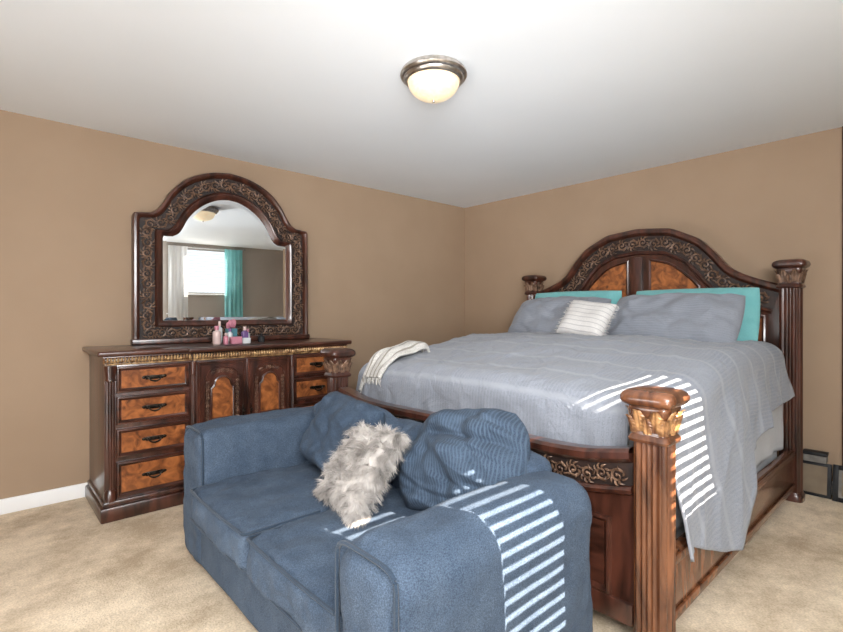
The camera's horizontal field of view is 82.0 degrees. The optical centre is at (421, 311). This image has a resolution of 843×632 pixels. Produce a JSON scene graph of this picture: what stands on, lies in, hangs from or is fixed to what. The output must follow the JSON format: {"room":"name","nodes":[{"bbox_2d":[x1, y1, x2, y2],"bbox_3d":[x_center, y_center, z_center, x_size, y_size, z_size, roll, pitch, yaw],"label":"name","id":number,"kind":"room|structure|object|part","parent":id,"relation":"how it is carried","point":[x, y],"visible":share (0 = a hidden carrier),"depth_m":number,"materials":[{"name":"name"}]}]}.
{"room":"bedroom","nodes":[
{"label":"bedroom","id":0,"kind":"room"},
{"bbox_2d":[0,110,464,498],"bbox_3d":[-1.495,0.000,3.951,5.540,2.440,0.120,0,0,-42],"label":"wall","id":1,"kind":"structure","parent":0,"point":[386,269],"depth_m":3.27,"materials":[{"name":"beige paint"}]},
{"bbox_2d":[0,482,87,514],"bbox_3d":[-1.450,1.174,3.902,5.300,0.092,0.014,0,0,-42],"label":"baseboard","id":2,"kind":"structure","parent":1,"relation":"attached to","point":[42,498],"depth_m":3.04,"materials":[{"name":"white paint"}]},
{"bbox_2d":[0,0,842,207],"bbox_3d":[0.216,-1.270,2.067,5.540,0.100,5.210,0,0,-42],"label":"ceiling","id":3,"kind":"structure","parent":0,"point":[554,94],"depth_m":2.53,"materials":[{"name":"white paint"}]},
{"bbox_2d":[400,55,466,102],"bbox_3d":[0.061,-1.137,2.446,0.338,0.166,0.338,0,0,-42],"label":"ceiling light","id":4,"kind":"object","parent":3,"relation":"attached to","point":[430,78],"visible":1,"depth_m":2.35,"materials":[{"name":"white glass"}]},
{"bbox_3d":[0.061,-1.119,2.446,0.260,0.102,0.260,0,0,-42],"label":"lamp shade","id":5,"kind":"part","parent":4,"relation":"part of","materials":[{"name":"beige glass"}]},
{"bbox_2d":[0,494,842,631],"bbox_3d":[0.216,1.270,2.067,5.540,0.100,5.210,0,0,-42],"label":"floor","id":6,"kind":"structure","parent":0,"point":[62,569],"depth_m":2.22,"materials":[{"name":"beige carpet"}]},
{"bbox_2d":[82,338,351,523],"bbox_3d":[-1.384,0.724,3.540,1.730,0.992,0.618,0,0,-42],"label":"dresser","id":7,"kind":"object","parent":6,"relation":"on","point":[143,399],"visible":0.81,"depth_m":3.05,"materials":[{"name":"brown wood"}]},
{"bbox_3d":[-1.641,0.989,2.980,0.401,0.207,0.022,0,0,-42],"label":"drawer","id":8,"kind":"part","parent":7,"relation":"part of","materials":[{"name":"brown wood"}]},
{"bbox_3d":[-1.641,0.774,2.980,0.401,0.168,0.022,0,0,-42],"label":"drawer","id":9,"kind":"part","parent":7,"relation":"part of","materials":[{"name":"brown wood"}]},
{"bbox_3d":[-1.641,0.581,2.980,0.401,0.166,0.022,0,0,-42],"label":"drawer","id":10,"kind":"part","parent":7,"relation":"part of","materials":[{"name":"brown wood"}]},
{"bbox_3d":[-1.641,0.400,2.980,0.401,0.156,0.022,0,0,-42],"label":"drawer","id":11,"kind":"part","parent":7,"relation":"part of","materials":[{"name":"brown wood"}]},
{"bbox_3d":[-1.633,0.995,2.971,0.138,0.041,0.029,0,0,-42],"label":"handle","id":12,"kind":"part","parent":7,"relation":"part of","materials":[{"name":"brown metal"}]},
{"bbox_3d":[-1.633,0.780,2.971,0.138,0.041,0.029,0,0,-42],"label":"handle","id":13,"kind":"part","parent":7,"relation":"part of","materials":[{"name":"brown metal"}]},
{"bbox_3d":[-1.633,0.588,2.971,0.138,0.041,0.029,0,0,-42],"label":"handle","id":14,"kind":"part","parent":7,"relation":"part of","materials":[{"name":"brown metal"}]},
{"bbox_3d":[-1.633,0.406,2.971,0.138,0.041,0.029,0,0,-42],"label":"handle","id":15,"kind":"part","parent":7,"relation":"part of","materials":[{"name":"brown metal"}]},
{"bbox_2d":[212,326,220,343],"bbox_3d":[-1.443,0.162,3.418,0.056,0.130,0.056,0,0,-42],"label":"perfume bottle","id":16,"kind":"object","parent":7,"relation":"on","point":[216,335],"visible":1,"depth_m":3.40,"materials":[{"name":"pink glass"}]},
{"bbox_2d":[130,172,309,344],"bbox_3d":[-1.489,-0.421,3.752,1.320,1.297,0.097,0,0,-40],"label":"dresser mirror","id":17,"kind":"object","parent":7,"relation":"on","point":[219,246],"visible":0.96,"depth_m":3.69,"materials":[{"name":"brown wood"}]},
{"bbox_2d":[218,321,221,342],"bbox_3d":[-1.469,0.147,3.529,0.034,0.160,0.034,0,0,-42],"label":"perfume bottle","id":18,"kind":"object","parent":7,"relation":"on","point":[219,322],"visible":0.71,"depth_m":3.52,"materials":[{"name":"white plastic"}]},
{"bbox_3d":[-1.323,0.707,3.227,0.321,0.770,0.024,0,0,-42],"label":"door","id":19,"kind":"part","parent":7,"relation":"part of","materials":[{"name":"brown wood"}]},
{"bbox_3d":[-1.210,0.289,3.349,1.677,0.046,0.055,0,0,-42],"label":"carved trim","id":20,"kind":"part","parent":7,"relation":"part of","materials":[{"name":"gold metal"}]},
{"bbox_2d":[223,333,227,343],"bbox_3d":[-1.376,0.187,3.411,0.034,0.080,0.034,0,0,-42],"label":"perfume bottle","id":21,"kind":"object","parent":7,"relation":"on","point":[225,338],"visible":1,"depth_m":3.40,"materials":[{"name":"pink plastic"}]},
{"bbox_2d":[227,328,232,343],"bbox_3d":[-1.382,0.172,3.500,0.040,0.110,0.040,0,0,-42],"label":"perfume bottle","id":22,"kind":"object","parent":7,"relation":"on","point":[229,334],"visible":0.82,"depth_m":3.49,"materials":[{"name":"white plastic"}]},
{"bbox_2d":[225,319,236,336],"bbox_3d":[-1.407,0.139,3.585,0.073,0.175,0.047,0,0,-42],"label":"gift bag","id":23,"kind":"object","parent":7,"relation":"on","point":[231,323],"visible":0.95,"depth_m":3.58,"materials":[{"name":"teal paper"}]},
{"bbox_2d":[229,336,241,343],"bbox_3d":[-1.324,0.201,3.458,0.076,0.050,0.048,0,0,-42],"label":"box","id":24,"kind":"object","parent":7,"relation":"on","point":[232,340],"visible":1,"depth_m":3.44,"materials":[{"name":"pink plastic"}]},
{"bbox_2d":[241,327,247,337],"bbox_3d":[-1.295,0.167,3.552,0.044,0.120,0.044,0,0,-42],"label":"perfume bottle","id":25,"kind":"object","parent":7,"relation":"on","point":[244,334],"visible":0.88,"depth_m":3.54,"materials":[{"name":"purple glass"}]},
{"bbox_2d":[242,338,250,343],"bbox_3d":[-1.265,0.206,3.498,0.056,0.040,0.036,0,0,-42],"label":"box","id":26,"kind":"object","parent":7,"relation":"on","point":[244,340],"visible":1,"depth_m":3.48,"materials":[{"name":"white plastic"}]},
{"bbox_2d":[258,333,264,341],"bbox_3d":[-1.211,0.195,3.669,0.048,0.065,0.048,0,0,-42],"label":"jar","id":27,"kind":"object","parent":7,"relation":"on","point":[261,338],"visible":1,"depth_m":3.65,"materials":[{"name":"black glass"}]},
{"bbox_3d":[-1.079,0.707,3.448,0.321,0.770,0.024,0,0,-42],"label":"door","id":28,"kind":"part","parent":7,"relation":"part of","materials":[{"name":"brown wood"}]},
{"bbox_3d":[-0.802,0.774,3.741,0.401,0.168,0.022,0,0,-42],"label":"drawer","id":29,"kind":"part","parent":7,"relation":"part of","materials":[{"name":"brown wood"}]},
{"bbox_3d":[-0.802,0.400,3.741,0.401,0.156,0.022,0,0,-42],"label":"drawer","id":30,"kind":"part","parent":7,"relation":"part of","materials":[{"name":"brown wood"}]},
{"bbox_3d":[-0.802,0.581,3.741,0.401,0.166,0.022,0,0,-42],"label":"drawer","id":31,"kind":"part","parent":7,"relation":"part of","materials":[{"name":"brown wood"}]},
{"bbox_3d":[-0.794,0.406,3.732,0.138,0.041,0.029,0,0,-42],"label":"handle","id":32,"kind":"part","parent":7,"relation":"part of","materials":[{"name":"brown metal"}]},
{"bbox_3d":[-0.794,0.588,3.732,0.138,0.041,0.029,0,0,-42],"label":"handle","id":33,"kind":"part","parent":7,"relation":"part of","materials":[{"name":"brown metal"}]},
{"bbox_2d":[183,402,592,631],"bbox_3d":[-0.307,0.833,2.024,0.960,0.774,1.800,0,0,-42],"label":"loveseat","id":34,"kind":"object","parent":6,"relation":"on","point":[511,554],"visible":0.76,"depth_m":1.51,"materials":[{"name":"blue fabric"}]},
{"bbox_3d":[-0.788,0.870,2.594,0.869,0.669,0.299,0,0,-42],"label":"arm","id":35,"kind":"part","parent":34,"relation":"part of","materials":[{"name":"blue fabric"}]},
{"bbox_2d":[190,461,394,571],"bbox_3d":[-0.566,0.864,2.206,0.789,0.213,0.643,0,0,-42],"label":"seat cushion","id":36,"kind":"object","parent":34,"relation":"on","point":[233,505],"depth_m":2.02,"materials":[{"name":"blue fabric"}]},
{"bbox_2d":[247,488,422,631],"bbox_3d":[-0.147,0.865,1.747,0.787,0.213,0.639,0,0,-42],"label":"seat cushion","id":37,"kind":"object","parent":34,"relation":"on","point":[291,559],"depth_m":1.57,"materials":[{"name":"blue fabric"}]},
{"bbox_2d":[300,391,385,471],"bbox_3d":[-0.380,0.580,2.290,0.281,0.353,0.502,0,0,-35],"label":"throw pillow","id":38,"kind":"object","parent":34,"relation":"on","point":[336,412],"visible":0.67,"depth_m":2.22,"materials":[{"name":"blue fabric"}]},
{"bbox_2d":[313,402,402,483],"bbox_3d":[-0.324,0.637,2.428,0.240,0.381,0.648,0,0,-42],"label":"cushion","id":39,"kind":"object","parent":34,"relation":"on","point":[391,420],"depth_m":2.22,"materials":[{"name":"blue fabric"}]},
{"bbox_2d":[313,421,410,530],"bbox_3d":[-0.247,0.621,1.955,0.327,0.389,0.487,0,0,-32],"label":"cushion","id":40,"kind":"object","parent":34,"relation":"on","point":[362,466],"visible":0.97,"depth_m":1.83,"materials":[{"name":"grey fur"}]},
{"bbox_2d":[404,424,421,451],"bbox_3d":[0.149,0.651,2.013,0.198,0.358,0.638,0,0,-42],"label":"cushion","id":41,"kind":"object","parent":34,"relation":"on","point":[412,430],"depth_m":2.14,"materials":[{"name":"blue fabric"}]},
{"bbox_2d":[399,408,529,510],"bbox_3d":[0.157,0.579,1.861,0.552,0.418,0.300,0,0,32],"label":"throw pillow","id":42,"kind":"object","parent":34,"relation":"on","point":[453,453],"visible":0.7,"depth_m":1.78,"materials":[{"name":"fabric"}]},
{"bbox_3d":[0.186,0.883,1.469,0.942,0.651,0.306,0,0,-42],"label":"arm","id":43,"kind":"part","parent":34,"relation":"part of","materials":[{"name":"blue fabric"}]},
{"bbox_3d":[-0.035,0.826,2.271,0.216,0.632,1.447,0,0,-42],"label":"backrest","id":44,"kind":"part","parent":34,"relation":"part of","materials":[{"name":"blue fabric"}]},
{"bbox_2d":[320,228,810,631],"bbox_3d":[0.940,0.277,3.178,2.383,1.885,2.206,0,0,-42],"label":"bed","id":45,"kind":"object","parent":6,"relation":"on","point":[643,576],"visible":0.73,"depth_m":1.98,"materials":[{"name":"red wood"}]},
{"bbox_3d":[-0.551,0.728,3.187,0.188,0.985,0.188,0,0,-42],"label":"post","id":46,"kind":"part","parent":45,"relation":"part of","materials":[{"name":"brown wood"}]},
{"bbox_3d":[0.135,0.807,2.446,0.104,0.645,1.890,0,0,-42],"label":"footboard","id":47,"kind":"part","parent":45,"relation":"part of","materials":[{"name":"brown wood"}]},
{"bbox_3d":[1.080,0.432,4.656,0.188,1.575,0.188,0,0,-42],"label":"post","id":48,"kind":"part","parent":45,"relation":"part of","materials":[{"name":"brown wood"}]},
{"bbox_2d":[356,332,794,561],"bbox_3d":[0.953,0.584,3.178,1.989,0.873,2.200,0,0,-42],"label":"comforter","id":49,"kind":"object","parent":45,"relation":"on","point":[566,387],"visible":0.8,"depth_m":2.34,"materials":[{"name":"grey fabric"}]},
{"bbox_2d":[358,340,429,392],"bbox_3d":[-0.175,0.380,3.254,0.452,0.370,0.250,0,0,-42],"label":"throw blanket","id":50,"kind":"object","parent":49,"relation":"on","point":[382,359],"visible":0.94,"depth_m":3.15,"materials":[{"name":"fabric"}]},
{"bbox_2d":[508,296,610,332],"bbox_3d":[1.122,0.063,4.032,0.379,0.391,0.843,0,0,-44],"label":"pillow","id":51,"kind":"object","parent":49,"relation":"on","point":[538,314],"visible":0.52,"depth_m":4.03,"materials":[{"name":"grey fabric"}]},
{"bbox_2d":[535,291,621,330],"bbox_3d":[1.307,0.040,4.186,0.200,0.442,0.843,0,0,-43],"label":"pillow","id":52,"kind":"object","parent":49,"relation":"on","point":[614,296],"visible":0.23,"depth_m":4.08,"materials":[{"name":"teal fabric"}]},
{"bbox_2d":[556,300,618,335],"bbox_3d":[1.184,0.052,3.493,0.218,0.288,0.436,0,0,-37],"label":"throw cushion","id":53,"kind":"object","parent":49,"relation":"on","point":[581,317],"visible":0.93,"depth_m":3.42,"materials":[{"name":"white fabric"}]},
{"bbox_2d":[605,292,745,341],"bbox_3d":[1.720,0.057,3.359,0.368,0.387,0.863,0,0,-44],"label":"pillow","id":54,"kind":"object","parent":49,"relation":"on","point":[707,317],"visible":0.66,"depth_m":3.21,"materials":[{"name":"grey fabric"}]},
{"bbox_2d":[636,287,759,340],"bbox_3d":[1.939,0.050,3.497,0.205,0.441,0.842,0,0,-40],"label":"pillow","id":55,"kind":"object","parent":49,"relation":"on","point":[749,330],"visible":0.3,"depth_m":3.21,"materials":[{"name":"teal fabric"}]},
{"bbox_3d":[0.569,0.905,1.949,0.026,0.290,0.400,0,0,-42],"label":"raised panel","id":56,"kind":"part","parent":45,"relation":"part of","materials":[{"name":"brown wood"}]},
{"bbox_3d":[1.571,0.038,4.112,0.026,0.925,0.385,0,0,-42],"label":"burl panel","id":57,"kind":"part","parent":45,"relation":"part of","materials":[{"name":"brown wood"}]},
{"bbox_3d":[1.009,0.498,3.240,1.917,0.414,1.868,0,0,-42],"label":"mattress","id":58,"kind":"part","parent":45,"relation":"part of","materials":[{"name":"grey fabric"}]},
{"bbox_3d":[0.820,0.743,1.707,0.188,0.955,0.188,0,0,-42],"label":"post","id":59,"kind":"part","parent":45,"relation":"part of","materials":[{"name":"red wood"}]},
{"bbox_3d":[1.760,0.127,3.922,0.104,1.585,1.890,0,0,-42],"label":"headboard","id":60,"kind":"part","parent":45,"relation":"part of","materials":[{"name":"brown wood"}]},
{"bbox_3d":[1.930,0.038,3.716,0.026,0.925,0.385,0,0,-42],"label":"burl panel","id":61,"kind":"part","parent":45,"relation":"part of","materials":[{"name":"brown wood"}]},
{"bbox_3d":[1.628,1.015,2.439,2.090,0.260,0.047,0,0,-42],"label":"rail","id":62,"kind":"part","parent":45,"relation":"part of","materials":[{"name":"red wood"}]},
{"bbox_3d":[2.228,0.230,3.388,0.026,0.540,0.300,0,0,-42],"label":"burl panel","id":63,"kind":"part","parent":45,"relation":"part of","materials":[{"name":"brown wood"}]},
{"bbox_3d":[2.422,0.438,3.179,0.188,1.565,0.188,0,0,-42],"label":"post","id":64,"kind":"part","parent":45,"relation":"part of","materials":[{"name":"brown wood"}]},
{"bbox_2d":[803,460,831,498],"bbox_3d":[2.623,1.111,3.233,0.054,0.220,0.170,0,0,-42],"label":"picture frame","id":65,"kind":"object","parent":6,"relation":"on","point":[817,477],"visible":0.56,"depth_m":3.21,"materials":[{"name":"black plastic"}]},
{"bbox_2d":[803,448,828,463],"bbox_3d":[2.637,0.965,3.247,0.078,0.066,0.130,0,0,-42],"label":"storage box","id":66,"kind":"object","parent":65,"relation":"on","point":[811,455],"visible":0.89,"depth_m":3.22,"materials":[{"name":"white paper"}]},
{"bbox_3d":[2.637,0.943,3.247,0.078,0.021,0.130,0,0,-42],"label":"lid","id":67,"kind":"part","parent":66,"relation":"part of","materials":[{"name":"black plastic"}]},
{"bbox_2d":[832,464,842,502],"bbox_3d":[2.740,1.106,3.076,0.055,0.230,0.200,0,0,-42],"label":"picture frame","id":68,"kind":"object","parent":6,"relation":"on","point":[837,494],"visible":1,"depth_m":3.12,"materials":[{"name":"black plastic"}]},
{"bbox_2d":[838,470,842,497],"bbox_3d":[2.738,1.106,3.075,0.012,0.174,0.144,11,-7,-42],"label":"picture","id":69,"kind":"object","parent":68,"relation":"attached to","point":[840,472],"depth_m":3.12,"materials":[{"name":"white paper"}]},
{"bbox_2d":[465,127,841,480],"bbox_3d":[2.222,0.000,3.889,0.120,2.440,4.970,0,0,-42],"label":"wall","id":70,"kind":"structure","parent":0,"point":[757,206],"depth_m":3.70,"materials":[{"name":"beige paint"}]},
{"bbox_2d":[842,126,842,465],"bbox_3d":[2.792,-0.046,3.158,0.020,2.348,0.080,0,0,-42],"label":"trim","id":71,"kind":"structure","parent":70,"relation":"attached to","point":[842,126],"depth_m":3.18,"materials":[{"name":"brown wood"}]}
]}

